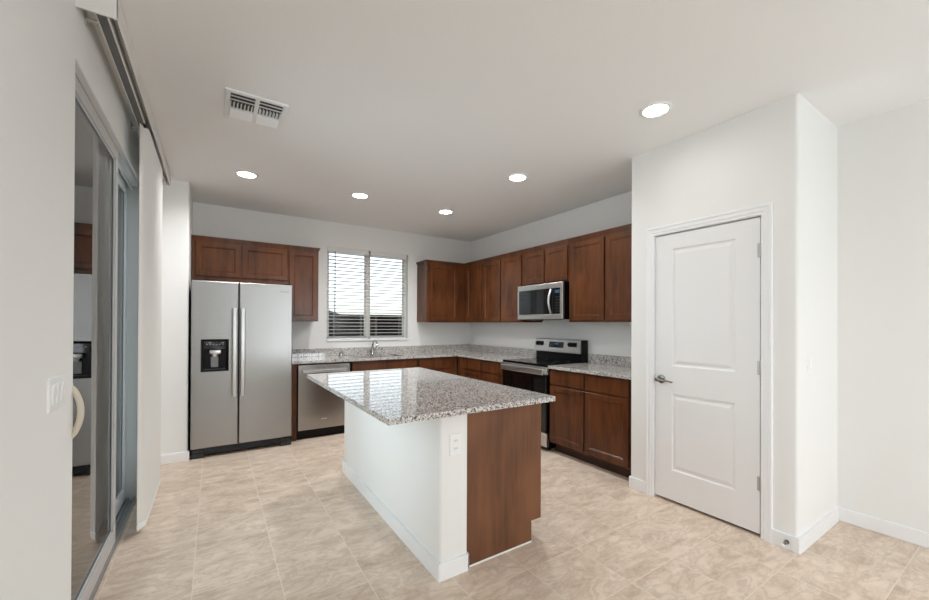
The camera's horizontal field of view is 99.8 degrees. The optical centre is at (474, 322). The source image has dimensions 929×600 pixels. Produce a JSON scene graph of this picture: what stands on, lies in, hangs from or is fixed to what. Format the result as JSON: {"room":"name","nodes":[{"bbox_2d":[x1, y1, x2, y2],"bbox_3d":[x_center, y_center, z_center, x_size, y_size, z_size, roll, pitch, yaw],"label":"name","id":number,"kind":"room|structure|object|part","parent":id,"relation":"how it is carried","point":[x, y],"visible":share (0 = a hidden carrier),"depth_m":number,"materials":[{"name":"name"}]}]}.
{"room":"kitchen","nodes":[
{"label":"kitchen","id":0,"kind":"room"},
{"bbox_2d":[0,0,139,599],"bbox_3d":[-0.933,-0.023,0.402,0.160,2.731,9.300,0,0,-34],"label":"wall","id":1,"kind":"structure","parent":0,"point":[42,41],"depth_m":1.27,"materials":[{"name":"white paint"}]},
{"bbox_2d":[47,374,65,413],"bbox_3d":[-1.502,0.252,1.410,0.014,0.120,0.174,0,0,-34],"label":"light switch","id":2,"kind":"object","parent":1,"relation":"attached to","point":[56,385],"visible":1,"depth_m":1.39,"materials":[{"name":"white plastic"}]},
{"bbox_2d":[71,62,138,599],"bbox_3d":[-2.106,0.137,2.219,0.165,2.418,1.775,0,0,-34],"label":"door","id":3,"kind":"structure","parent":1,"relation":"in","point":[106,186],"depth_m":2.06,"materials":[{"name":"clear glass"}]},
{"bbox_3d":[-1.616,0.360,1.586,0.050,0.230,0.036,0,0,-34],"label":"pull handle","id":4,"kind":"part","parent":3,"relation":"part of","materials":[{"name":"beige plastic"}]},
{"bbox_3d":[-1.883,0.127,1.927,0.006,2.188,0.852,0,0,-34],"label":"glass","id":5,"kind":"part","parent":3,"relation":"part of","materials":[{"name":"clear glass"}]},
{"bbox_3d":[-1.883,0.138,1.927,0.032,2.326,0.968,0,0,-34],"label":"sliding panel","id":6,"kind":"part","parent":3,"relation":"part of","materials":[{"name":"glass"}]},
{"bbox_3d":[-2.378,0.128,2.565,0.006,2.188,0.707,0,0,-34],"label":"glass","id":7,"kind":"part","parent":3,"relation":"part of","materials":[{"name":"clear glass"}]},
{"bbox_3d":[-2.378,0.139,2.565,0.032,2.326,0.823,0,0,-34],"label":"fixed panel","id":8,"kind":"part","parent":3,"relation":"part of","materials":[{"name":"grey plastic"}]},
{"bbox_2d":[161,179,192,454],"bbox_3d":[-3.129,-0.017,4.079,0.265,2.731,0.745,0,0,-34],"label":"wall","id":9,"kind":"structure","parent":0,"point":[177,205],"depth_m":3.79,"materials":[{"name":"white paint"}]},
{"bbox_2d":[161,450,188,464],"bbox_3d":[-2.926,1.302,3.775,0.279,0.092,0.044,0,0,-34],"label":"baseboard","id":10,"kind":"structure","parent":9,"relation":"attached to","point":[180,456],"depth_m":3.77,"materials":[{"name":"white wood"}]},
{"bbox_2d":[193,202,470,374],"bbox_3d":[-1.786,-0.006,5.518,4.415,2.731,0.160,0,0,-34],"label":"wall","id":11,"kind":"structure","parent":0,"point":[208,220],"depth_m":5.33,"materials":[{"name":"white paint"}]},
{"bbox_2d":[191,235,287,284],"bbox_3d":[-2.729,-0.694,4.584,0.944,0.493,0.348,0,0,-34],"label":"upper cabinet","id":12,"kind":"object","parent":11,"relation":"attached to","point":[212,258],"visible":0.97,"depth_m":4.42,"materials":[{"name":"brown wood"}]},
{"bbox_3d":[-2.827,-0.696,4.321,0.417,0.370,0.019,0,0,-34],"label":"door","id":13,"kind":"part","parent":12,"relation":"part of","materials":[{"name":"brown wood"}]},
{"bbox_3d":[-2.729,-0.921,4.585,0.944,0.039,0.348,0,0,-34],"label":"crown moulding","id":14,"kind":"part","parent":12,"relation":"part of","materials":[{"name":"brown wood"}]},
{"bbox_3d":[-2.448,-0.694,4.574,0.465,0.370,0.019,0,0,-34],"label":"door","id":15,"kind":"part","parent":12,"relation":"part of","materials":[{"name":"brown wood"}]},
{"bbox_2d":[288,245,319,320],"bbox_3d":[-2.184,-0.478,4.947,0.364,0.917,0.348,0,0,-34],"label":"upper cabinet","id":16,"kind":"object","parent":11,"relation":"attached to","point":[303,262],"visible":0.83,"depth_m":4.80,"materials":[{"name":"brown wood"}]},
{"bbox_3d":[-2.183,-0.917,4.949,0.364,0.039,0.348,0,0,-34],"label":"crown moulding","id":17,"kind":"part","parent":16,"relation":"part of","materials":[{"name":"brown wood"}]},
{"bbox_2d":[327,251,407,340],"bbox_3d":[-1.538,-0.391,5.662,1.182,1.288,0.158,0,0,-34],"label":"window","id":18,"kind":"structure","parent":11,"relation":"in","point":[366,322],"depth_m":5.68,"materials":[{"name":"white plastic"}]},
{"bbox_2d":[327,246,368,339],"bbox_3d":[-1.772,-0.403,5.467,0.570,1.265,0.068,0,0,-34],"label":"window blind","id":19,"kind":"object","parent":18,"relation":"attached to","point":[355,252],"visible":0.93,"depth_m":5.46,"materials":[{"name":"white plastic"}]},
{"bbox_3d":[-1.779,0.221,5.471,0.560,0.018,0.046,0,0,-34],"label":"rail","id":20,"kind":"part","parent":19,"relation":"part of","materials":[{"name":"white plastic"}]},
{"bbox_3d":[-1.525,0.243,5.636,1.182,0.020,0.103,0,0,-34],"label":"sill","id":21,"kind":"part","parent":18,"relation":"part of","materials":[{"name":"white paint"}]},
{"bbox_2d":[369,251,405,338],"bbox_3d":[-1.284,-0.400,5.797,0.556,1.265,0.059,0,0,-34],"label":"window blind","id":22,"kind":"object","parent":18,"relation":"attached to","point":[384,255],"visible":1,"depth_m":5.79,"materials":[{"name":"white plastic"}]},
{"bbox_3d":[-1.289,0.224,5.798,0.546,0.018,0.046,0,0,-34],"label":"rail","id":23,"kind":"part","parent":22,"relation":"part of","materials":[{"name":"white plastic"}]},
{"bbox_2d":[292,344,469,356],"bbox_3d":[-1.250,0.398,5.766,2.841,0.102,0.020,0,0,-34],"label":"backsplash","id":24,"kind":"structure","parent":11,"relation":"attached to","point":[458,347],"depth_m":5.65,"materials":[{"name":"stone"}]},
{"bbox_2d":[416,259,464,321],"bbox_3d":[-0.527,-0.467,6.051,0.672,0.917,0.348,0,0,-34],"label":"upper cabinet","id":25,"kind":"object","parent":11,"relation":"attached to","point":[440,284],"visible":1,"depth_m":5.90,"materials":[{"name":"brown wood"}]},
{"bbox_3d":[-0.526,-0.906,6.054,0.672,0.039,0.348,0,0,-34],"label":"crown moulding","id":26,"kind":"part","parent":25,"relation":"part of","materials":[{"name":"brown wood"}]},
{"bbox_3d":[-0.460,-0.445,5.899,0.480,0.840,0.019,0,0,-34],"label":"door","id":27,"kind":"part","parent":25,"relation":"part of","materials":[{"name":"brown wood"}]},
{"bbox_2d":[88,0,928,241],"bbox_3d":[0.816,-1.436,1.630,4.415,0.120,9.600,0,0,-34],"label":"ceiling","id":28,"kind":"structure","parent":0,"point":[421,108],"depth_m":2.26,"materials":[{"name":"white paint"}]},
{"bbox_2d":[76,0,170,530],"bbox_3d":[-2.229,-0.030,2.609,0.130,2.701,2.390,0,0,-34],"label":"vertical blind","id":29,"kind":"object","parent":28,"relation":"hanging from","point":[152,177],"visible":1,"depth_m":2.56,"materials":[{"name":"white"}]},
{"bbox_2d":[234,170,258,178],"bbox_3d":[-2.115,-1.375,3.628,0.196,0.010,0.196,0,0,-34],"label":"recessed light","id":30,"kind":"object","parent":28,"relation":"in","point":[242,173],"visible":1,"depth_m":3.62,"materials":[{"name":"white plastic"}]},
{"bbox_2d":[224,87,288,130],"bbox_3d":[-1.425,-1.372,2.546,0.343,0.019,0.380,0,0,-34],"label":"ceiling vent","id":31,"kind":"object","parent":28,"relation":"in","point":[238,105],"visible":1,"depth_m":2.52,"materials":[{"name":"white plastic"}]},
{"bbox_2d":[350,192,368,198],"bbox_3d":[-1.234,-1.369,4.208,0.196,0.010,0.196,0,0,-34],"label":"recessed light","id":32,"kind":"object","parent":28,"relation":"in","point":[360,195],"visible":1,"depth_m":4.20,"materials":[{"name":"white plastic"}]},
{"bbox_2d":[438,209,453,213],"bbox_3d":[-0.356,-1.363,4.805,0.196,0.010,0.196,0,0,-34],"label":"recessed light","id":33,"kind":"object","parent":28,"relation":"in","point":[442,211],"visible":1,"depth_m":4.78,"materials":[{"name":"white plastic"}]},
{"bbox_2d":[507,173,527,181],"bbox_3d":[0.402,-1.365,3.676,0.196,0.010,0.196,0,0,-34],"label":"recessed light","id":34,"kind":"object","parent":28,"relation":"in","point":[516,177],"visible":1,"depth_m":3.67,"materials":[{"name":"white plastic"}]},
{"bbox_2d":[639,101,672,117],"bbox_3d":[1.162,-1.367,2.514,0.196,0.010,0.196,0,0,-34],"label":"recessed light","id":35,"kind":"object","parent":28,"relation":"in","point":[658,108],"visible":1,"depth_m":2.50,"materials":[{"name":"white plastic"}]},
{"bbox_2d":[93,433,928,599],"bbox_3d":[0.804,1.415,1.618,4.415,0.120,9.600,0,0,-34],"label":"floor","id":36,"kind":"structure","parent":0,"point":[272,521],"depth_m":2.31,"materials":[{"name":"tile"}]},
{"bbox_2d":[190,279,291,459],"bbox_3d":[-2.590,0.460,4.365,0.910,1.784,0.806,0,0,-34],"label":"refrigerator","id":37,"kind":"object","parent":36,"relation":"on","point":[241,333],"visible":1,"depth_m":4.04,"materials":[{"name":"silver metal"}]},
{"bbox_3d":[-2.635,0.414,3.972,0.398,1.672,0.063,0,0,-34],"label":"freezer door","id":38,"kind":"part","parent":37,"relation":"part of","materials":[{"name":"silver metal"}]},
{"bbox_3d":[-2.630,0.225,3.961,0.197,0.086,0.043,0,0,-34],"label":"control panel","id":39,"kind":"part","parent":37,"relation":"part of","materials":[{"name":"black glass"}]},
{"bbox_3d":[-2.459,0.299,4.011,0.036,0.905,0.071,0,0,-34],"label":"handle","id":40,"kind":"part","parent":37,"relation":"part of","materials":[{"name":"silver metal"}]},
{"bbox_3d":[-2.400,0.299,4.051,0.036,0.905,0.071,0,0,-34],"label":"handle","id":41,"kind":"part","parent":37,"relation":"part of","materials":[{"name":"silver metal"}]},
{"bbox_3d":[-2.253,0.417,4.227,0.504,1.672,0.063,0,0,-34],"label":"fresh food door","id":42,"kind":"part","parent":37,"relation":"part of","materials":[{"name":"silver metal"}]},
{"bbox_2d":[290,364,296,441],"bbox_3d":[-2.242,0.914,4.739,0.056,0.882,0.627,0,0,-34],"label":"end panel","id":43,"kind":"object","parent":36,"relation":"on","point":[294,366],"visible":0.36,"depth_m":4.48,"materials":[{"name":"brown wood"}]},
{"bbox_2d":[296,362,349,439],"bbox_3d":[-1.941,0.918,4.891,0.598,0.878,0.670,0,0,-34],"label":"dishwasher","id":44,"kind":"object","parent":36,"relation":"on","point":[320,412],"visible":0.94,"depth_m":4.61,"materials":[{"name":"silver metal"}]},
{"bbox_3d":[-1.822,1.307,4.708,0.594,0.100,0.025,0,0,-34],"label":"toe panel","id":45,"kind":"part","parent":44,"relation":"part of","materials":[{"name":"black plastic"}]},
{"bbox_3d":[-1.768,0.565,4.634,0.506,0.036,0.050,0,0,-34],"label":"handle","id":46,"kind":"part","parent":44,"relation":"part of","materials":[{"name":"silver metal"}]},
{"bbox_2d":[350,358,417,371],"bbox_3d":[-1.323,0.920,5.351,0.920,0.882,0.628,0,0,-34],"label":"base cabinet","id":47,"kind":"object","parent":36,"relation":"on","point":[413,362],"visible":0.09,"depth_m":5.07,"materials":[{"name":"brown wood"}]},
{"bbox_2d":[418,356,456,374],"bbox_3d":[-0.683,0.924,5.778,0.616,0.882,0.628,0,0,-34],"label":"base cabinet","id":48,"kind":"object","parent":36,"relation":"on","point":[441,364],"visible":0.27,"depth_m":5.54,"materials":[{"name":"brown wood"}]},
{"bbox_3d":[-0.556,0.575,5.497,0.485,0.136,0.019,0,0,-34],"label":"drawer","id":49,"kind":"part","parent":48,"relation":"part of","materials":[{"name":"brown wood"}]},
{"bbox_3d":[-0.557,0.950,5.495,0.485,0.581,0.019,0,0,-34],"label":"door","id":50,"kind":"part","parent":48,"relation":"part of","materials":[{"name":"brown wood"}]},
{"bbox_2d":[342,401,540,581],"bbox_3d":[-0.383,0.915,3.018,0.762,0.882,1.853,0,0,-34],"label":"kitchen island","id":51,"kind":"object","parent":36,"relation":"on","point":[456,513],"visible":0.82,"depth_m":2.30,"materials":[{"name":"white paint"}]},
{"bbox_3d":[-0.622,1.308,2.858,0.191,0.092,1.853,0,0,-34],"label":"baseboard","id":52,"kind":"part","parent":51,"relation":"part of","materials":[{"name":"white wood"}]},
{"bbox_2d":[306,367,554,425],"bbox_3d":[-0.475,0.456,2.851,1.058,0.030,1.882,0,0,-34],"label":"island countertop","id":53,"kind":"structure","parent":51,"relation":"on","point":[401,395],"depth_m":2.43,"materials":[{"name":"stone"}]},
{"bbox_2d":[449,432,460,455],"bbox_3d":[-0.102,0.653,2.103,0.072,0.116,0.009,0,0,-34],"label":"wall outlet","id":54,"kind":"object","parent":51,"relation":"attached to","point":[454,439],"visible":1,"depth_m":2.10,"materials":[{"name":"white plastic"}]},
{"bbox_2d":[453,438,458,443],"bbox_3d":[-0.101,0.632,2.101,0.034,0.028,0.004,0,0,-34],"label":"socket","id":55,"kind":"object","parent":54,"relation":"attached to","point":[455,440],"depth_m":2.10,"materials":[{"name":"grey plastic"}]},
{"bbox_2d":[453,445,458,451],"bbox_3d":[-0.101,0.674,2.101,0.034,0.028,0.004,0,0,-34],"label":"socket","id":56,"kind":"object","parent":54,"relation":"attached to","point":[455,447],"depth_m":2.10,"materials":[{"name":"grey plastic"}]},
{"bbox_3d":[0.157,1.351,2.294,0.471,0.008,0.004,0,0,-34],"label":"trim","id":57,"kind":"part","parent":51,"relation":"part of","materials":[{"name":"white wood"}]},
{"bbox_3d":[0.180,0.914,2.321,0.563,0.882,0.012,0,0,-34],"label":"panel","id":58,"kind":"part","parent":51,"relation":"part of","materials":[{"name":"brown wood"}]},
{"bbox_2d":[458,356,502,384],"bbox_3d":[0.311,0.927,5.414,0.628,0.882,1.114,0,0,-34],"label":"base cabinet","id":59,"kind":"object","parent":36,"relation":"on","point":[484,370],"visible":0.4,"depth_m":5.21,"materials":[{"name":"brown wood"}]},
{"bbox_2d":[292,350,535,363],"bbox_3d":[-0.777,0.463,5.056,2.841,0.030,1.725,0,0,-34],"label":"countertop","id":60,"kind":"structure","parent":59,"relation":"on","point":[498,357],"depth_m":5.27,"materials":[{"name":"stone"}]},
{"bbox_2d":[370,340,378,354],"bbox_3d":[-1.394,0.341,5.486,0.086,0.213,0.218,0,0,-34],"label":"faucet","id":61,"kind":"object","parent":60,"relation":"on","point":[377,345],"visible":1,"depth_m":5.52,"materials":[{"name":"silver metal"}]},
{"bbox_3d":[-1.394,0.296,5.476,0.033,0.123,0.202,0,0,-37],"label":"spout","id":62,"kind":"part","parent":61,"relation":"part of","materials":[{"name":"silver metal"}]},
{"bbox_3d":[-0.060,0.577,5.426,0.019,0.136,0.507,0,0,-34],"label":"drawer","id":63,"kind":"part","parent":59,"relation":"part of","materials":[{"name":"brown wood"}]},
{"bbox_3d":[-0.062,0.952,5.424,0.019,0.581,0.507,0,0,-34],"label":"door","id":64,"kind":"part","parent":59,"relation":"part of","materials":[{"name":"brown wood"}]},
{"bbox_3d":[0.217,0.576,5.009,0.019,0.136,0.471,0,0,-34],"label":"drawer","id":65,"kind":"part","parent":59,"relation":"part of","materials":[{"name":"brown wood"}]},
{"bbox_3d":[0.216,0.951,5.007,0.019,0.581,0.471,0,0,-34],"label":"door","id":66,"kind":"part","parent":59,"relation":"part of","materials":[{"name":"brown wood"}]},
{"bbox_2d":[501,338,587,449],"bbox_3d":[0.798,0.781,4.606,0.694,1.172,0.756,0,0,-34],"label":"range","id":67,"kind":"object","parent":36,"relation":"on","point":[530,374],"visible":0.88,"depth_m":4.46,"materials":[{"name":"black metal"}]},
{"bbox_3d":[0.533,0.520,4.430,0.056,0.066,0.726,0,0,-34],"label":"handle","id":68,"kind":"part","parent":67,"relation":"part of","materials":[{"name":"silver metal"}]},
{"bbox_3d":[0.543,0.870,4.437,0.003,0.560,0.732,0,0,-34],"label":"door glass","id":69,"kind":"part","parent":67,"relation":"part of","materials":[{"name":"black glass"}]},
{"bbox_3d":[0.562,0.863,4.449,0.040,0.595,0.752,0,0,-34],"label":"oven door","id":70,"kind":"part","parent":67,"relation":"part of","materials":[{"name":"black glass"}]},
{"bbox_3d":[0.567,0.512,4.453,0.035,0.082,0.756,0,0,-34],"label":"trim","id":71,"kind":"part","parent":67,"relation":"part of","materials":[{"name":"silver metal"}]},
{"bbox_3d":[0.559,1.242,4.447,0.042,0.145,0.752,0,0,-34],"label":"drawer","id":72,"kind":"part","parent":67,"relation":"part of","materials":[{"name":"silver metal"}]},
{"bbox_2d":[503,358,587,366],"bbox_3d":[0.820,0.458,4.621,0.644,0.025,0.756,0,0,-34],"label":"cooktop","id":73,"kind":"object","parent":67,"relation":"in","point":[526,362],"depth_m":4.51,"materials":[{"name":"black glass"}]},
{"bbox_2d":[550,369,630,477],"bbox_3d":[1.331,0.925,3.884,0.628,0.882,1.023,0,0,-34],"label":"base cabinet","id":74,"kind":"object","parent":36,"relation":"on","point":[590,414],"visible":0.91,"depth_m":3.67,"materials":[{"name":"brown wood"}]},
{"bbox_3d":[0.924,0.575,3.949,0.019,0.136,0.451,0,0,-34],"label":"drawer","id":75,"kind":"part","parent":74,"relation":"part of","materials":[{"name":"brown wood"}]},
{"bbox_3d":[0.923,0.950,3.947,0.019,0.581,0.451,0,0,-34],"label":"door","id":76,"kind":"part","parent":74,"relation":"part of","materials":[{"name":"brown wood"}]},
{"bbox_2d":[548,363,630,379],"bbox_3d":[1.324,0.467,3.880,0.649,0.030,1.023,0,0,-34],"label":"countertop","id":77,"kind":"structure","parent":74,"relation":"on","point":[623,372],"depth_m":3.85,"materials":[{"name":"stone"}]},
{"bbox_3d":[1.190,0.574,3.549,0.019,0.136,0.471,0,0,-34],"label":"drawer","id":78,"kind":"part","parent":74,"relation":"part of","materials":[{"name":"brown wood"}]},
{"bbox_3d":[1.189,0.950,3.548,0.019,0.581,0.471,0,0,-34],"label":"door","id":79,"kind":"part","parent":74,"relation":"part of","materials":[{"name":"brown wood"}]},
{"bbox_2d":[470,99,928,532],"bbox_3d":[2.587,0.001,2.749,0.190,2.731,9.300,0,0,-34],"label":"wall","id":80,"kind":"structure","parent":0,"point":[883,159],"depth_m":2.57,"materials":[{"name":"white paint"}]},
{"bbox_2d":[454,259,498,322],"bbox_3d":[0.018,-0.465,6.121,0.348,0.917,0.837,0,0,-34],"label":"upper cabinet","id":81,"kind":"object","parent":80,"relation":"attached to","point":[473,271],"visible":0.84,"depth_m":5.88,"materials":[{"name":"brown wood"}]},
{"bbox_3d":[0.116,-0.904,5.978,0.348,0.039,0.489,0,0,-34],"label":"crown moulding","id":82,"kind":"part","parent":81,"relation":"part of","materials":[{"name":"brown wood"}]},
{"bbox_3d":[-0.011,-0.444,5.867,0.019,0.840,0.415,0,0,-34],"label":"door","id":83,"kind":"part","parent":81,"relation":"part of","materials":[{"name":"brown wood"}]},
{"bbox_2d":[470,344,535,356],"bbox_3d":[0.402,0.405,5.830,0.020,0.102,1.705,0,0,-34],"label":"backsplash","id":84,"kind":"structure","parent":80,"relation":"attached to","point":[484,348],"depth_m":5.76,"materials":[{"name":"stone"}]},
{"bbox_2d":[482,250,541,322],"bbox_3d":[0.497,-0.466,5.402,0.348,0.917,0.886,0,0,-34],"label":"upper cabinet","id":85,"kind":"object","parent":80,"relation":"attached to","point":[502,274],"visible":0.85,"depth_m":5.27,"materials":[{"name":"brown wood"}]},
{"bbox_3d":[0.236,-0.444,5.496,0.019,0.840,0.414,0,0,-34],"label":"door","id":86,"kind":"part","parent":85,"relation":"part of","materials":[{"name":"brown wood"}]},
{"bbox_3d":[0.499,-0.905,5.404,0.348,0.039,0.886,0,0,-34],"label":"crown moulding","id":87,"kind":"part","parent":85,"relation":"part of","materials":[{"name":"brown wood"}]},
{"bbox_3d":[0.477,-0.445,5.135,0.019,0.840,0.414,0,0,-34],"label":"door","id":88,"kind":"part","parent":85,"relation":"part of","materials":[{"name":"brown wood"}]},
{"bbox_2d":[523,239,568,285],"bbox_3d":[0.957,-0.693,4.714,0.348,0.465,0.766,0,0,-34],"label":"upper cabinet","id":89,"kind":"object","parent":80,"relation":"attached to","point":[545,263],"visible":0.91,"depth_m":4.58,"materials":[{"name":"brown wood"}]},
{"bbox_3d":[0.719,-0.670,4.774,0.019,0.389,0.368,0,0,-34],"label":"door","id":90,"kind":"part","parent":89,"relation":"part of","materials":[{"name":"brown wood"}]},
{"bbox_2d":[518,281,568,320],"bbox_3d":[0.897,-0.241,4.689,0.466,0.427,0.764,0,0,-34],"label":"microwave","id":91,"kind":"object","parent":89,"relation":"attached to","point":[547,301],"visible":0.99,"depth_m":4.52,"materials":[{"name":"silver metal"}]},
{"bbox_3d":[0.724,-0.245,4.652,0.024,0.290,0.583,0,0,-34],"label":"door glass","id":92,"kind":"part","parent":91,"relation":"part of","materials":[{"name":"grey glass"}]},
{"bbox_3d":[0.844,-0.244,4.405,0.064,0.283,0.027,0,0,-34],"label":"handle","id":93,"kind":"part","parent":91,"relation":"part of","materials":[{"name":"silver metal"}]},
{"bbox_3d":[0.918,-0.246,4.362,0.024,0.290,0.111,0,0,-34],"label":"control panel","id":94,"kind":"part","parent":91,"relation":"part of","materials":[{"name":"black plastic"}]},
{"bbox_3d":[0.958,-0.906,4.715,0.348,0.039,0.766,0,0,-34],"label":"crown moulding","id":95,"kind":"part","parent":89,"relation":"part of","materials":[{"name":"brown wood"}]},
{"bbox_3d":[0.927,-0.671,4.462,0.019,0.389,0.348,0,0,-34],"label":"door","id":96,"kind":"part","parent":89,"relation":"part of","materials":[{"name":"brown wood"}]},
{"bbox_2d":[569,223,631,321],"bbox_3d":[1.453,-0.468,3.967,0.348,0.917,1.023,0,0,-34],"label":"upper cabinet","id":97,"kind":"object","parent":80,"relation":"attached to","point":[600,262],"visible":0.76,"depth_m":3.92,"materials":[{"name":"brown wood"}]},
{"bbox_3d":[1.171,-0.446,4.093,0.019,0.840,0.439,0,0,-34],"label":"door","id":98,"kind":"part","parent":97,"relation":"part of","materials":[{"name":"brown wood"}]},
{"bbox_3d":[1.455,-0.907,3.970,0.348,0.039,1.023,0,0,-34],"label":"crown moulding","id":99,"kind":"part","parent":97,"relation":"part of","materials":[{"name":"brown wood"}]},
{"bbox_3d":[1.434,-0.447,3.700,0.019,0.840,0.455,0,0,-34],"label":"door","id":100,"kind":"part","parent":97,"relation":"part of","materials":[{"name":"brown wood"}]},
{"bbox_2d":[588,354,630,366],"bbox_3d":[1.586,0.402,4.055,0.020,0.102,1.023,0,0,-34],"label":"backsplash","id":101,"kind":"structure","parent":80,"relation":"attached to","point":[592,358],"depth_m":4.23,"materials":[{"name":"stone"}]},
{"bbox_2d":[629,476,928,554],"bbox_3d":[3.193,1.316,1.044,0.743,0.092,5.794,0,0,-34],"label":"baseboard","id":102,"kind":"structure","parent":80,"relation":"attached to","point":[914,536],"depth_m":2.48,"materials":[{"name":"white wood"}]},
{"bbox_2d":[631,94,836,536],"bbox_3d":[1.914,-0.001,2.988,0.729,2.731,1.115,0,0,-34],"label":"wall","id":103,"kind":"structure","parent":0,"point":[783,152],"depth_m":2.52,"materials":[{"name":"white paint"}]},
{"bbox_2d":[645,202,772,543],"bbox_3d":[1.634,0.307,2.794,0.170,2.111,0.852,0,0,-34],"label":"door","id":104,"kind":"structure","parent":103,"relation":"in","point":[709,413],"depth_m":2.73,"materials":[{"name":"white wood"}]},
{"bbox_3d":[1.444,0.435,2.986,0.068,0.066,0.146,0,0,-34],"label":"lever handle","id":105,"kind":"part","parent":104,"relation":"part of","materials":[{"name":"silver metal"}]},
{"bbox_2d":[780,539,789,546],"bbox_3d":[1.845,1.315,2.330,0.075,0.026,0.025,0,0,-34],"label":"door stop","id":106,"kind":"object","parent":103,"relation":"attached to","point":[785,542],"visible":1,"depth_m":2.33,"materials":[{"name":"grey metal"}]},
{"bbox_2d":[807,355,811,373],"bbox_3d":[2.068,0.258,2.415,0.072,0.116,0.010,0,0,-34],"label":"light switch","id":107,"kind":"object","parent":103,"relation":"attached to","point":[809,357],"visible":1,"depth_m":2.41,"materials":[{"name":"white plastic"}]},
{"label":"outside","id":108,"kind":"structure","parent":0,"visible":0},
{"bbox_3d":[-111.075,1.783,173.051,120.000,0.120,399.800,0,0,-34],"label":"ground","id":109,"kind":"structure","parent":108,"visible":0},
{"bbox_2d":[329,314,401,335],"bbox_3d":[-3.884,0.653,8.941,5.100,1.725,0.215,0,0,-34],"label":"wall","id":110,"kind":"structure","parent":109,"relation":"on","point":[398,320],"depth_m":9.57,"materials":[{"name":"black"}]}
]}

